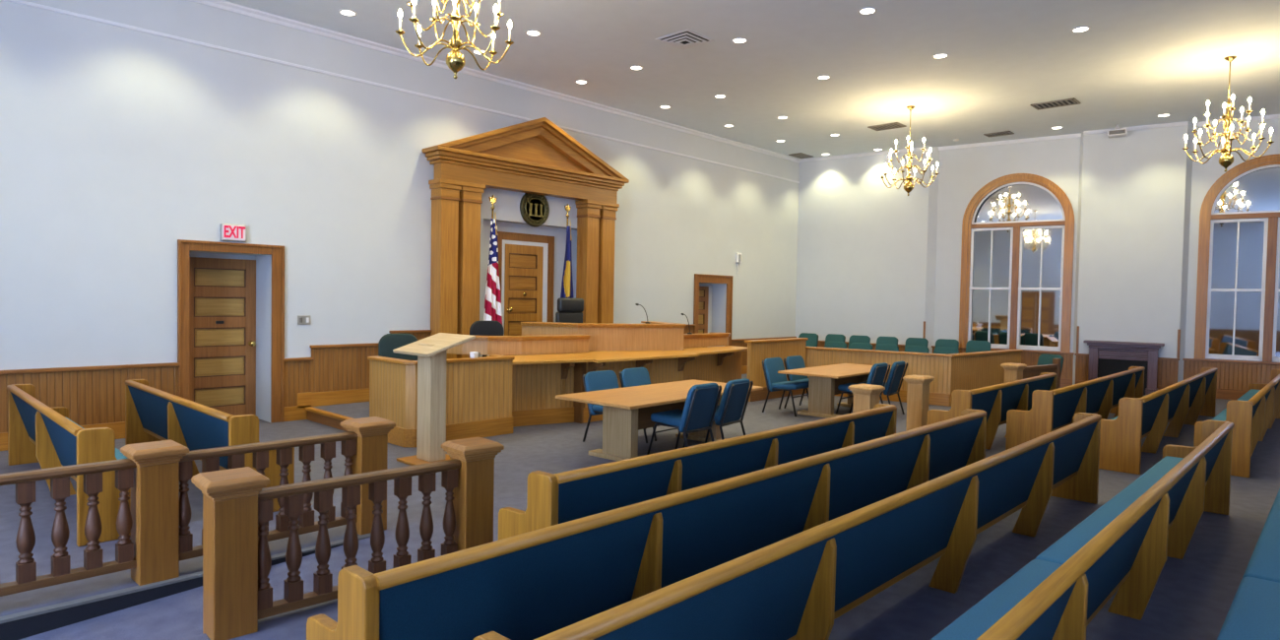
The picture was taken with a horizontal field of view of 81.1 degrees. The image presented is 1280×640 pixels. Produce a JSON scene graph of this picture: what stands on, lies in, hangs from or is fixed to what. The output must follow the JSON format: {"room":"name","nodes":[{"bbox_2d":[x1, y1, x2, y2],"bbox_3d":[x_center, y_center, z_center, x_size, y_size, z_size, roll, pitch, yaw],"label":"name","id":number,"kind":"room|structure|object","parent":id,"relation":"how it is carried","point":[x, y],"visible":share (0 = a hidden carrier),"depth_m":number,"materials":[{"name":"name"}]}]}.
{"room":"courtroom","nodes":[
{"label":"courtroom","id":0,"kind":"room"},
{"bbox_2d":[0,0,799,422],"bbox_3d":[-3.294,-1.391,12.652,0.900,5.520,21.400,3,2,44],"label":"wall","id":1,"kind":"structure","parent":0,"point":[118,146],"depth_m":10.27,"materials":[{"name":"white paint"}]},
{"bbox_2d":[0,362,180,450],"bbox_3d":[-8.023,1.006,7.104,0.060,0.887,6.440,3,2,44],"label":"wainscoting","id":2,"kind":"structure","parent":1,"relation":"attached to","point":[94,397],"depth_m":8.76,"materials":[{"name":"brown wood"}]},
{"bbox_2d":[177,239,284,422],"bbox_3d":[-5.578,0.190,10.075,0.650,2.430,1.290,3,2,44],"label":"door","id":3,"kind":"structure","parent":1,"relation":"in","point":[217,296],"depth_m":10.26,"materials":[{"name":"brown wood"}]},
{"bbox_2d":[220,223,246,242],"bbox_3d":[-5.330,-1.144,9.815,0.079,0.220,0.300,3,2,44],"label":"exit sign","id":4,"kind":"object","parent":1,"relation":"attached to","point":[228,232],"visible":1,"depth_m":9.78,"materials":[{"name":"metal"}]},
{"bbox_2d":[282,357,314,421],"bbox_3d":[-4.795,0.968,10.492,0.060,0.877,0.420,3,2,44],"label":"trim","id":5,"kind":"structure","parent":1,"relation":"attached to","point":[297,370],"depth_m":10.47,"materials":[{"name":"brown wood"}]},
{"bbox_2d":[297,315,310,324],"bbox_3d":[-4.731,0.001,10.543,0.018,0.130,0.180,3,2,44],"label":"light switch","id":6,"kind":"object","parent":1,"relation":"attached to","point":[301,319],"visible":1,"depth_m":10.54,"materials":[{"name":"metal"}]},
{"bbox_2d":[296,391,312,408],"bbox_3d":[-4.743,1.131,10.569,0.040,0.210,0.200,3,2,44],"label":"trim","id":7,"kind":"structure","parent":1,"relation":"attached to","point":[304,400],"depth_m":10.56,"materials":[{"name":"brown wood"}]},
{"bbox_2d":[310,342,378,406],"bbox_3d":[-4.244,0.791,11.063,0.060,0.877,1.250,3,2,44],"label":"trim","id":8,"kind":"structure","parent":1,"relation":"attached to","point":[340,373],"depth_m":10.93,"materials":[{"name":"brown wood"}]},
{"bbox_2d":[3,0,799,183],"bbox_3d":[-2.975,-3.539,12.217,0.020,0.050,20.850,3,2,44],"label":"trim","id":9,"kind":"structure","parent":1,"relation":"attached to","point":[22,2],"depth_m":10.54,"materials":[{"name":"white paint"}]},
{"bbox_2d":[388,329,432,340],"bbox_3d":[-3.385,0.603,11.955,0.060,0.892,1.310,3,2,44],"label":"trim","id":10,"kind":"structure","parent":1,"relation":"attached to","point":[418,334],"depth_m":11.80,"materials":[{"name":"brown wood"}]},
{"bbox_2d":[189,0,801,162],"bbox_3d":[-2.964,-4.088,12.165,0.070,0.090,20.800,3,2,44],"label":"trim","id":11,"kind":"structure","parent":1,"relation":"attached to","point":[220,4],"depth_m":12.22,"materials":[{"name":"white paint"}]},
{"bbox_2d":[421,117,629,359],"bbox_3d":[-1.851,-1.240,13.171,0.476,4.558,4.180,3,2,44],"label":"portico","id":12,"kind":"object","parent":1,"relation":"attached to","point":[537,157],"visible":0.77,"depth_m":12.59,"materials":[{"name":"brown wood"}]},
{"bbox_2d":[497,231,554,355],"bbox_3d":[-2.059,-0.353,13.629,0.150,2.430,1.300,3,2,44],"label":"door","id":13,"kind":"structure","parent":1,"relation":"in","point":[526,262],"depth_m":13.62,"materials":[{"name":"brown wood"}]},
{"bbox_2d":[519,192,549,226],"bbox_3d":[-1.873,-1.999,13.418,0.061,0.650,0.650,3,2,44],"label":"seal","id":14,"kind":"object","parent":1,"relation":"attached to","point":[534,208],"visible":0.94,"depth_m":13.39,"materials":[{"name":"gold metal"}]},
{"bbox_2d":[693,273,733,347],"bbox_3d":[1.539,-0.035,17.408,0.470,2.020,1.390,3,2,44],"label":"door","id":15,"kind":"structure","parent":1,"relation":"in","point":[701,293],"depth_m":17.60,"materials":[{"name":"brown wood"}]},
{"bbox_2d":[731,336,796,374],"bbox_3d":[3.151,0.877,18.833,0.060,0.852,2.840,3,2,44],"label":"trim","id":16,"kind":"structure","parent":1,"relation":"attached to","point":[738,342],"depth_m":18.19,"materials":[{"name":"brown wood"}]},
{"bbox_2d":[0,374,1279,639],"bbox_3d":[3.735,1.823,7.928,17.800,0.378,23.800,3,2,44],"label":"floor","id":17,"kind":"structure","parent":0,"point":[1192,596],"depth_m":5.44,"materials":[{"name":"carpet"}]},
{"bbox_2d":[6,384,130,546],"bbox_3d":[-4.971,1.112,6.542,3.420,0.815,0.504,3,2,44],"label":"pew","id":18,"kind":"object","parent":17,"relation":"on","point":[37,432],"visible":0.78,"depth_m":5.97,"materials":[{"name":"brown wood"}]},
{"bbox_2d":[115,448,127,459],"bbox_3d":[-4.331,1.134,6.022,1.657,0.085,0.345,3,2,44],"label":"seat cushion","id":19,"kind":"object","parent":18,"relation":"on","point":[118,455],"depth_m":6.04,"materials":[{"name":"fabric"}]},
{"bbox_2d":[0,532,370,639],"bbox_3d":[-4.121,1.819,3.328,0.001,0.377,6.300,3,2,44],"label":"trim","id":20,"kind":"structure","parent":17,"relation":"attached to","point":[26,627],"depth_m":4.31,"materials":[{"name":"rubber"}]},
{"bbox_2d":[0,416,395,596],"bbox_3d":[-3.380,1.195,4.277,0.300,0.840,4.150,3,2,43],"label":"balustrade","id":21,"kind":"object","parent":17,"relation":"on","point":[159,518],"visible":0.69,"depth_m":4.59,"materials":[{"name":"brown wood"}]},
{"bbox_2d":[124,379,294,511],"bbox_3d":[-4.236,1.107,7.168,3.300,0.815,0.504,3,2,44],"label":"pew","id":22,"kind":"object","parent":17,"relation":"on","point":[152,414],"visible":0.7,"depth_m":6.82,"materials":[{"name":"blue fabric"}]},
{"bbox_2d":[191,437,504,639],"bbox_3d":[-1.639,1.283,4.453,1.745,0.955,0.300,-1,2,-43],"label":"balustrade","id":23,"kind":"object","parent":17,"relation":"on","point":[237,592],"visible":0.98,"depth_m":4.17,"materials":[{"name":"brown wood"}]},
{"bbox_2d":[392,332,475,465],"bbox_3d":[-2.210,0.841,8.021,0.700,1.369,0.579,3,2,44],"label":"lectern","id":24,"kind":"object","parent":17,"relation":"on","point":[431,352],"visible":0.82,"depth_m":7.94,"materials":[{"name":"brown wood"}]},
{"bbox_2d":[367,354,514,447],"bbox_3d":[-2.529,0.969,9.575,1.005,1.010,1.527,3,2,44],"label":"desk","id":25,"kind":"object","parent":17,"relation":"on","point":[479,390],"visible":0.84,"depth_m":9.24,"materials":[{"name":"brown wood"}]},
{"bbox_2d":[305,377,746,431],"bbox_3d":[-1.168,1.309,13.056,1.800,0.175,8.530,3,2,44],"label":"platform","id":26,"kind":"object","parent":17,"relation":"on","point":[332,416],"visible":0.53,"depth_m":10.29,"materials":[{"name":"carpet"}]},
{"bbox_2d":[378,333,417,360],"bbox_3d":[-3.221,0.735,10.135,0.629,1.080,0.642,0,2,-31],"label":"desk chair","id":27,"kind":"object","parent":26,"relation":"on","point":[387,343],"visible":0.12,"depth_m":10.29,"materials":[{"name":"green fabric"}]},
{"bbox_2d":[582,370,647,443],"bbox_3d":[-0.314,1.089,9.317,0.671,0.873,0.543,3,2,43],"label":"chair","id":28,"kind":"object","parent":17,"relation":"on","point":[604,379],"visible":0.45,"depth_m":9.34,"materials":[{"name":"blue fabric"}]},
{"bbox_2d":[486,345,747,426],"bbox_3d":[0.081,0.987,11.905,5.382,0.929,1.447,0,2,-40],"label":"desk","id":29,"kind":"object","parent":17,"relation":"on","point":[537,379],"depth_m":10.73,"materials":[{"name":"brown wood"}]},
{"bbox_2d":[447,334,590,355],"bbox_3d":[-1.808,0.370,11.333,2.241,0.270,0.616,0,2,-20],"label":"bench","id":30,"kind":"object","parent":29,"relation":"on","point":[546,344],"visible":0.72,"depth_m":11.10,"materials":[{"name":"brown wood"}]},
{"bbox_2d":[520,320,686,350],"bbox_3d":[-0.704,0.261,12.825,2.688,0.440,1.511,0,2,-23],"label":"bench","id":31,"kind":"object","parent":29,"relation":"on","point":[655,336],"visible":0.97,"depth_m":12.30,"materials":[{"name":"brown wood"}]},
{"bbox_2d":[486,345,747,364],"bbox_3d":[0.056,0.543,11.930,5.399,0.044,1.429,-1,2,-42],"label":"countertop","id":32,"kind":"structure","parent":29,"relation":"on","point":[598,356],"depth_m":11.25,"materials":[{"name":"brown wood"}]},
{"bbox_2d":[683,332,730,347],"bbox_3d":[1.167,0.368,13.881,0.452,0.230,1.467,3,2,44],"label":"bench","id":33,"kind":"object","parent":29,"relation":"on","point":[709,339],"visible":0.86,"depth_m":13.70,"materials":[{"name":"brown wood"}]},
{"bbox_2d":[306,408,986,639],"bbox_3d":[0.955,1.266,4.921,0.504,0.815,6.020,3,2,44],"label":"pew","id":34,"kind":"object","parent":17,"relation":"on","point":[536,584],"visible":0.81,"depth_m":3.59,"materials":[{"name":"blue fabric"}]},
{"bbox_2d":[619,367,678,441],"bbox_3d":[0.125,1.081,9.835,0.671,0.873,0.543,2,2,40],"label":"chair","id":35,"kind":"object","parent":17,"relation":"on","point":[636,376],"visible":0.24,"depth_m":9.91,"materials":[{"name":"blue fabric"}]},
{"bbox_2d":[555,379,763,460],"bbox_3d":[0.305,1.194,8.924,1.120,0.700,2.540,2,2,41],"label":"table","id":36,"kind":"object","parent":17,"relation":"on","point":[626,411],"visible":0.7,"depth_m":8.36,"materials":[{"name":"brown wood"}]},
{"bbox_2d":[646,383,721,454],"bbox_3d":[0.505,1.129,8.432,0.671,0.873,0.543,2,2,41],"label":"chair","id":37,"kind":"object","parent":17,"relation":"on","point":[698,413],"visible":0.95,"depth_m":8.28,"materials":[{"name":"blue fabric"}]},
{"bbox_2d":[498,403,896,540],"bbox_3d":[0.813,1.237,5.815,0.504,0.815,4.280,3,2,44],"label":"pew","id":38,"kind":"object","parent":17,"relation":"on","point":[553,499],"visible":0.49,"depth_m":4.87,"materials":[{"name":"blue fabric"}]},
{"bbox_2d":[682,378,753,447],"bbox_3d":[0.934,1.122,8.940,0.671,0.873,0.543,2,2,37],"label":"chair","id":39,"kind":"object","parent":17,"relation":"on","point":[730,411],"visible":0.73,"depth_m":8.75,"materials":[{"name":"blue fabric"}]},
{"bbox_2d":[744,337,808,401],"bbox_3d":[2.543,0.897,13.901,0.180,1.080,1.860,3,2,44],"label":"wall","id":40,"kind":"structure","parent":17,"relation":"on","point":[758,351],"depth_m":13.53,"materials":[{"name":"brown wood"}]},
{"bbox_2d":[762,357,808,416],"bbox_3d":[2.357,1.057,12.019,0.671,0.873,0.543,3,2,42],"label":"chair","id":41,"kind":"object","parent":17,"relation":"on","point":[775,381],"visible":0.92,"depth_m":11.98,"materials":[{"name":"blue fabric"}]},
{"bbox_2d":[473,412,1101,639],"bbox_3d":[1.751,1.289,4.612,0.504,0.815,6.590,3,2,44],"label":"pew","id":42,"kind":"object","parent":17,"relation":"on","point":[795,587],"visible":1,"depth_m":3.66,"materials":[{"name":"blue fabric"}]},
{"bbox_2d":[783,355,808,408],"bbox_3d":[2.805,1.051,12.503,0.671,0.873,0.543,2,2,41],"label":"chair","id":43,"kind":"object","parent":17,"relation":"on","point":[795,361],"visible":0.36,"depth_m":12.53,"materials":[{"name":"blue fabric"}]},
{"bbox_2d":[777,363,891,418],"bbox_3d":[3.288,1.150,12.214,1.020,0.700,2.300,3,2,42],"label":"table","id":44,"kind":"object","parent":17,"relation":"on","point":[824,381],"visible":0.63,"depth_m":11.71,"materials":[{"name":"brown wood"}]},
{"bbox_2d":[835,362,890,414],"bbox_3d":[3.469,1.088,11.644,0.671,0.873,0.543,2,2,41],"label":"chair","id":45,"kind":"object","parent":17,"relation":"on","point":[877,372],"visible":0.43,"depth_m":11.54,"materials":[{"name":"blue fabric"}]},
{"bbox_2d":[847,384,885,412],"bbox_3d":[2.689,1.181,8.917,0.310,0.810,0.310,-1,2,-43],"label":"newel post","id":46,"kind":"object","parent":17,"relation":"on","point":[865,396],"visible":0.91,"depth_m":8.83,"materials":[{"name":"brown wood"}]},
{"bbox_2d":[858,360,907,414],"bbox_3d":[3.892,1.083,12.045,0.671,0.873,0.543,2,2,38],"label":"chair","id":47,"kind":"object","parent":17,"relation":"on","point":[894,381],"visible":0.73,"depth_m":11.84,"materials":[{"name":"blue fabric"}]},
{"bbox_2d":[805,346,1023,406],"bbox_3d":[5.385,1.032,14.003,4.611,0.905,1.950,1,2,-3],"label":"box","id":48,"kind":"object","parent":17,"relation":"on","point":[951,372],"visible":0.62,"depth_m":13.65,"materials":[{"name":"brown wood"}]},
{"bbox_2d":[902,374,934,430],"bbox_3d":[3.743,1.161,10.081,0.300,0.820,0.300,-1,2,-43],"label":"newel post","id":49,"kind":"object","parent":17,"relation":"on","point":[918,397],"visible":0.89,"depth_m":10.00,"materials":[{"name":"brown wood"}]},
{"bbox_2d":[926,372,1056,449],"bbox_3d":[4.733,1.187,9.871,0.504,0.815,3.400,3,2,44],"label":"pew","id":50,"kind":"object","parent":17,"relation":"on","point":[995,400],"visible":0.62,"depth_m":9.23,"materials":[{"name":"brown wood"}]},
{"bbox_2d":[1000,358,1061,388],"bbox_3d":[6.733,1.114,12.793,1.750,0.860,0.300,0,2,-37],"label":"rail","id":51,"kind":"object","parent":17,"relation":"on","point":[1012,371],"visible":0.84,"depth_m":12.58,"materials":[{"name":"brown wood"}]},
{"bbox_2d":[1037,353,1064,375],"bbox_3d":[7.568,1.089,14.075,0.671,0.873,0.456,0,2,-31],"label":"chair","id":52,"kind":"object","parent":17,"relation":"on","point":[1044,358],"visible":0.27,"depth_m":14.20,"materials":[{"name":"green fabric"}]},
{"bbox_2d":[1005,366,1145,449],"bbox_3d":[6.341,1.193,10.632,0.504,0.815,5.200,3,2,44],"label":"pew","id":53,"kind":"object","parent":17,"relation":"on","point":[1054,410],"visible":0.78,"depth_m":9.40,"materials":[{"name":"brown wood"}]},
{"bbox_2d":[930,419,1234,639],"bbox_3d":[2.686,1.315,4.281,0.504,0.815,6.680,3,2,44],"label":"pew","id":54,"kind":"object","parent":17,"relation":"on","point":[1125,544],"visible":1,"depth_m":4.02,"materials":[{"name":"brown wood"}]},
{"bbox_2d":[930,559,1062,639],"bbox_3d":[1.303,1.325,2.923,0.345,0.085,2.687,3,2,44],"label":"seat cushion","id":55,"kind":"object","parent":54,"relation":"on","point":[985,613],"depth_m":3.37,"materials":[{"name":"fabric"}]},
{"bbox_2d":[1035,455,1183,564],"bbox_3d":[3.568,1.296,5.301,0.345,0.085,3.867,3,2,44],"label":"seat cushion","id":56,"kind":"object","parent":54,"relation":"on","point":[1063,548],"depth_m":4.81,"materials":[{"name":"fabric"}]},
{"bbox_2d":[1083,339,1164,396],"bbox_3d":[9.918,0.989,15.400,1.400,1.070,0.600,2,2,35],"label":"fireplace","id":57,"kind":"object","parent":17,"relation":"on","point":[1106,357],"visible":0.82,"depth_m":15.46,"materials":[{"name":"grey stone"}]},
{"bbox_2d":[1083,339,1164,346],"bbox_3d":[10.008,0.477,15.499,1.400,0.050,0.320,2,2,35],"label":"mantel shelf","id":58,"kind":"object","parent":57,"relation":"attached to","point":[1089,343],"depth_m":15.43,"materials":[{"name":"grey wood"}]},
{"bbox_2d":[1098,367,1217,474],"bbox_3d":[7.287,1.218,10.379,0.504,0.815,6.100,3,2,44],"label":"pew","id":59,"kind":"object","parent":17,"relation":"on","point":[1182,403],"visible":0.91,"depth_m":8.98,"materials":[{"name":"brown wood"}]},
{"bbox_2d":[1193,369,1279,477],"bbox_3d":[8.386,1.240,10.286,0.504,0.815,6.000,3,2,44],"label":"pew","id":60,"kind":"object","parent":17,"relation":"on","point":[1255,412],"visible":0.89,"depth_m":8.28,"materials":[{"name":"brown wood"}]},
{"bbox_2d":[1212,407,1226,420],"bbox_3d":[7.324,1.246,9.264,0.345,0.085,2.937,3,2,44],"label":"seat cushion","id":61,"kind":"object","parent":60,"relation":"on","point":[1222,416],"depth_m":9.35,"materials":[{"name":"fabric"}]},
{"bbox_2d":[1236,388,1260,400],"bbox_3d":[9.355,1.219,11.396,0.345,0.085,2.937,3,2,44],"label":"seat cushion","id":62,"kind":"object","parent":60,"relation":"on","point":[1251,392],"depth_m":11.65,"materials":[{"name":"fabric"}]},
{"bbox_2d":[1216,488,1279,639],"bbox_3d":[3.538,1.339,3.966,0.504,0.815,6.600,3,2,44],"label":"pew","id":63,"kind":"object","parent":17,"relation":"on","point":[1253,613],"visible":1,"depth_m":3.52,"materials":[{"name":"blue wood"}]},
{"bbox_2d":[1216,576,1279,639],"bbox_3d":[2.221,1.349,2.677,0.345,0.085,2.797,3,2,44],"label":"seat cushion","id":64,"kind":"object","parent":63,"relation":"on","point":[1253,613],"depth_m":3.31,"materials":[{"name":"fabric"}]},
{"bbox_2d":[1242,488,1279,582],"bbox_3d":[4.459,1.320,5.026,0.345,0.085,3.677,3,2,44],"label":"seat cushion","id":65,"kind":"object","parent":63,"relation":"on","point":[1264,561],"depth_m":4.15,"materials":[{"name":"fabric"}]},
{"bbox_2d":[222,0,1279,159],"bbox_3d":[3.874,-3.956,7.724,18.100,0.150,24.200,3,2,44],"label":"ceiling","id":66,"kind":"structure","parent":0,"point":[1138,61],"depth_m":11.44,"materials":[{"name":"paint"}]},
{"bbox_2d":[338,9,357,16],"bbox_3d":[-3.882,-4.079,9.946,0.232,0.007,0.232,3,2,44],"label":"recessed light","id":67,"kind":"object","parent":66,"relation":"in","point":[350,13],"visible":1,"depth_m":9.95,"materials":[{"name":"white plastic"}]},
{"bbox_2d":[395,0,513,79],"bbox_3d":[-1.726,-3.114,7.034,1.010,1.690,1.010,0,2,-35],"label":"chandelier","id":68,"kind":"object","parent":66,"relation":"hanging from","point":[455,60],"visible":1,"depth_m":7.01,"materials":[{"name":"gold metal"}]},
{"bbox_2d":[655,29,714,50],"bbox_3d":[0.646,-4.002,10.744,0.600,0.047,0.600,3,2,44],"label":"ceiling vent","id":69,"kind":"object","parent":66,"relation":"in","point":[686,38],"visible":1,"depth_m":10.70,"materials":[{"name":"white metal"}]},
{"bbox_2d":[788,152,813,158],"bbox_3d":[4.127,-4.203,19.165,0.360,0.020,0.600,3,2,44],"label":"ceiling vent","id":70,"kind":"object","parent":66,"relation":"in","point":[800,155],"visible":1,"depth_m":19.16,"materials":[{"name":"grey metal"}]},
{"bbox_2d":[858,7,877,14],"bbox_3d":[2.909,-3.947,9.569,0.232,0.007,0.232,3,2,44],"label":"recessed light","id":71,"kind":"object","parent":66,"relation":"in","point":[864,11],"visible":1,"depth_m":9.57,"materials":[{"name":"white plastic"}]},
{"bbox_2d":[867,122,906,130],"bbox_3d":[5.219,-4.085,15.819,0.660,0.020,0.440,3,2,44],"label":"ceiling vent","id":72,"kind":"object","parent":66,"relation":"in","point":[894,125],"visible":1,"depth_m":15.81,"materials":[{"name":"grey metal"}]},
{"bbox_2d":[880,105,938,195],"bbox_3d":[5.123,-3.204,14.223,1.010,1.690,1.010,0,2,-35],"label":"chandelier","id":73,"kind":"object","parent":66,"relation":"hanging from","point":[909,186],"visible":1,"depth_m":14.19,"materials":[{"name":"gold metal"}]},
{"bbox_2d":[983,130,1014,137],"bbox_3d":[7.824,-4.053,16.322,0.520,0.020,0.320,3,2,44],"label":"ceiling vent","id":74,"kind":"object","parent":66,"relation":"in","point":[1003,133],"visible":1,"depth_m":16.32,"materials":[{"name":"grey metal"}]},
{"bbox_2d":[1030,97,1080,110],"bbox_3d":[7.658,-3.982,13.801,0.720,0.020,0.440,3,2,44],"label":"ceiling vent","id":75,"kind":"object","parent":66,"relation":"in","point":[1067,101],"visible":1,"depth_m":13.80,"materials":[{"name":"grey metal"}]},
{"bbox_2d":[1071,26,1090,32],"bbox_3d":[5.931,-3.909,10.075,0.232,0.007,0.232,3,2,44],"label":"recessed light","id":76,"kind":"object","parent":66,"relation":"in","point":[1079,29],"visible":1,"depth_m":10.06,"materials":[{"name":"white plastic"}]},
{"bbox_2d":[1107,125,1127,137],"bbox_3d":[9.816,-3.890,15.387,0.320,0.220,0.245,2,2,35],"label":"ceiling speaker","id":77,"kind":"object","parent":66,"relation":"attached to","point":[1118,132],"visible":1,"depth_m":15.32,"materials":[{"name":"white plastic"}]},
{"bbox_2d":[1108,128,1125,134],"bbox_3d":[9.746,-3.839,15.291,0.280,0.080,0.007,2,2,35],"label":"grille","id":78,"kind":"object","parent":77,"relation":"attached to","point":[1118,131],"depth_m":15.29,"materials":[{"name":"grey metal"}]},
{"bbox_2d":[1182,56,1274,171],"bbox_3d":[8.734,-3.048,11.116,1.010,1.690,1.010,0,2,-35],"label":"chandelier","id":79,"kind":"object","parent":66,"relation":"hanging from","point":[1227,159],"visible":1,"depth_m":11.09,"materials":[{"name":"gold metal"}]},
{"bbox_2d":[795,118,1279,384],"bbox_3d":[11.487,-1.196,14.953,17.600,5.520,0.501,2,2,35],"label":"wall","id":80,"kind":"structure","parent":0,"point":[875,260],"depth_m":16.85,"materials":[{"name":"white paint"}]},
{"bbox_2d":[817,340,904,351],"bbox_3d":[5.450,0.954,18.914,3.350,0.775,0.055,2,2,35],"label":"trim","id":81,"kind":"structure","parent":80,"relation":"attached to","point":[820,344],"depth_m":18.67,"materials":[{"name":"brown wood"}]},
{"bbox_2d":[931,345,1074,387],"bbox_3d":[8.227,1.055,17.162,2.990,0.775,0.055,2,2,35],"label":"trim","id":82,"kind":"structure","parent":80,"relation":"attached to","point":[1029,358],"depth_m":16.43,"materials":[{"name":"brown wood"}]},
{"bbox_2d":[959,173,1074,354],"bbox_3d":[8.537,-1.299,17.014,2.320,4.020,0.247,2,2,35],"label":"window","id":83,"kind":"structure","parent":80,"relation":"in","point":[1016,283],"depth_m":17.00,"materials":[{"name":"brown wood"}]},
{"bbox_2d":[799,114,1279,162],"bbox_3d":[11.181,-3.926,14.890,17.000,0.070,0.221,2,2,35],"label":"trim","id":84,"kind":"structure","parent":80,"relation":"attached to","point":[1272,116],"depth_m":16.60,"materials":[{"name":"white paint"}]},
{"bbox_2d":[1074,353,1179,389],"bbox_3d":[10.117,1.134,15.620,1.840,0.775,0.055,2,2,35],"label":"trim","id":85,"kind":"structure","parent":80,"relation":"attached to","point":[1168,368],"depth_m":15.27,"materials":[{"name":"brown wood"}]},
{"bbox_2d":[1182,358,1279,399],"bbox_3d":[12.122,1.205,14.413,2.730,0.775,0.055,2,2,35],"label":"trim","id":86,"kind":"structure","parent":80,"relation":"attached to","point":[1234,379],"depth_m":14.73,"materials":[{"name":"brown wood"}]},
{"bbox_2d":[1192,153,1279,365],"bbox_3d":[12.180,-1.159,14.444,2.320,4.020,0.247,2,2,35],"label":"window","id":87,"kind":"structure","parent":80,"relation":"in","point":[1238,308],"depth_m":14.74,"materials":[{"name":"brown wood"}]},
{"bbox_3d":[-0.803,0.976,13.278,1.200,0.160,2.700,3,2,44],"label":"floor","id":88,"kind":"structure","parent":0,"visible":0},
{"bbox_2d":[555,297,583,322],"bbox_3d":[-1.065,0.260,12.952,0.642,1.280,0.664,3,2,44],"label":"chair","id":89,"kind":"object","parent":88,"relation":"on","point":[570,310],"visible":0.28,"depth_m":13.02,"materials":[{"name":"black leather"}]},
{"bbox_3d":[5.022,1.393,15.217,3.800,0.100,1.500,2,2,35],"label":"floor","id":90,"kind":"structure","parent":0,"visible":0},
{"bbox_2d":[825,341,847,348],"bbox_3d":[3.906,0.889,15.270,0.456,0.873,0.671,2,2,35],"label":"chair","id":91,"kind":"object","parent":90,"relation":"on","point":[839,345],"visible":0.26,"depth_m":15.43,"materials":[{"name":"green fabric"}]},
{"bbox_2d":[849,342,873,349],"bbox_3d":[4.330,0.905,14.963,0.456,0.873,0.671,2,2,35],"label":"chair","id":92,"kind":"object","parent":90,"relation":"on","point":[857,346],"visible":0.29,"depth_m":15.14,"materials":[{"name":"green fabric"}]},
{"bbox_2d":[875,343,898,351],"bbox_3d":[4.748,0.922,14.648,0.456,0.873,0.671,2,2,35],"label":"chair","id":93,"kind":"object","parent":90,"relation":"on","point":[881,347],"visible":0.23,"depth_m":14.82,"materials":[{"name":"green fabric"}]},
{"bbox_2d":[904,345,929,353],"bbox_3d":[5.216,0.940,14.313,0.456,0.873,0.671,2,2,35],"label":"chair","id":94,"kind":"object","parent":90,"relation":"on","point":[911,349],"visible":0.22,"depth_m":14.48,"materials":[{"name":"green fabric"}]},
{"bbox_2d":[933,346,959,354],"bbox_3d":[5.655,0.957,14.005,0.456,0.873,0.671,2,2,35],"label":"chair","id":95,"kind":"object","parent":90,"relation":"on","point":[939,350],"visible":0.23,"depth_m":14.18,"materials":[{"name":"green fabric"}]},
{"bbox_3d":[6.060,1.312,16.900,4.250,0.200,2.450,2,2,35],"label":"floor","id":96,"kind":"structure","parent":0,"visible":0},
{"bbox_2d":[798,332,818,346],"bbox_3d":[3.672,0.739,16.803,0.456,0.873,0.671,2,2,35],"label":"chair","id":97,"kind":"object","parent":96,"relation":"on","point":[812,341],"visible":0.27,"depth_m":16.92,"materials":[{"name":"green fabric"}]},
{"bbox_2d":[824,333,845,347],"bbox_3d":[4.203,0.758,16.491,0.456,0.873,0.671,2,2,35],"label":"chair","id":98,"kind":"object","parent":96,"relation":"on","point":[830,337],"visible":0.31,"depth_m":16.67,"materials":[{"name":"green fabric"}]},
{"bbox_2d":[847,334,870,348],"bbox_3d":[4.637,0.777,16.119,0.456,0.873,0.671,2,2,35],"label":"chair","id":99,"kind":"object","parent":96,"relation":"on","point":[853,339],"visible":0.33,"depth_m":16.30,"materials":[{"name":"green fabric"}]},
{"bbox_2d":[875,336,897,347],"bbox_3d":[5.126,0.795,15.778,0.456,0.873,0.671,2,2,35],"label":"chair","id":100,"kind":"object","parent":96,"relation":"on","point":[880,340],"visible":0.24,"depth_m":15.95,"materials":[{"name":"green fabric"}]},
{"bbox_2d":[904,337,928,348],"bbox_3d":[5.622,0.815,15.416,0.456,0.873,0.671,2,2,35],"label":"chair","id":101,"kind":"object","parent":96,"relation":"on","point":[910,341],"visible":0.25,"depth_m":15.59,"materials":[{"name":"green fabric"}]},
{"bbox_2d":[934,338,959,349],"bbox_3d":[6.112,0.834,15.074,0.456,0.873,0.671,2,2,35],"label":"chair","id":102,"kind":"object","parent":96,"relation":"on","point":[943,343],"visible":0.31,"depth_m":15.24,"materials":[{"name":"green fabric"}]},
{"bbox_2d":[965,340,990,352],"bbox_3d":[6.601,0.852,14.733,0.456,0.873,0.671,2,2,35],"label":"chair","id":103,"kind":"object","parent":96,"relation":"on","point":[972,346],"visible":0.3,"depth_m":14.91,"materials":[{"name":"green fabric"}]},
{"bbox_3d":[-0.920,1.129,13.598,1.400,0.170,6.600,3,2,44],"label":"floor","id":104,"kind":"structure","parent":0,"visible":0},
{"bbox_2d":[469,320,503,357],"bbox_3d":[-2.256,0.548,11.629,0.650,1.060,0.642,0,2,-41],"label":"desk chair","id":105,"kind":"object","parent":104,"relation":"on","point":[478,328],"visible":0.2,"depth_m":11.77,"materials":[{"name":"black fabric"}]},
{"bbox_2d":[483,194,502,324],"bbox_3d":[-2.496,-0.509,12.381,0.273,3.120,0.376,3,2,44],"label":"flag","id":106,"kind":"object","parent":104,"relation":"on","point":[492,303],"visible":0.91,"depth_m":12.37,"materials":[{"name":"multicoloured fabric"}]},
{"bbox_2d":[560,203,574,298],"bbox_3d":[-1.373,-0.533,13.559,0.270,3.140,0.373,3,2,44],"label":"flag","id":107,"kind":"object","parent":104,"relation":"on","point":[567,283],"visible":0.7,"depth_m":13.54,"materials":[{"name":"blue fabric"}]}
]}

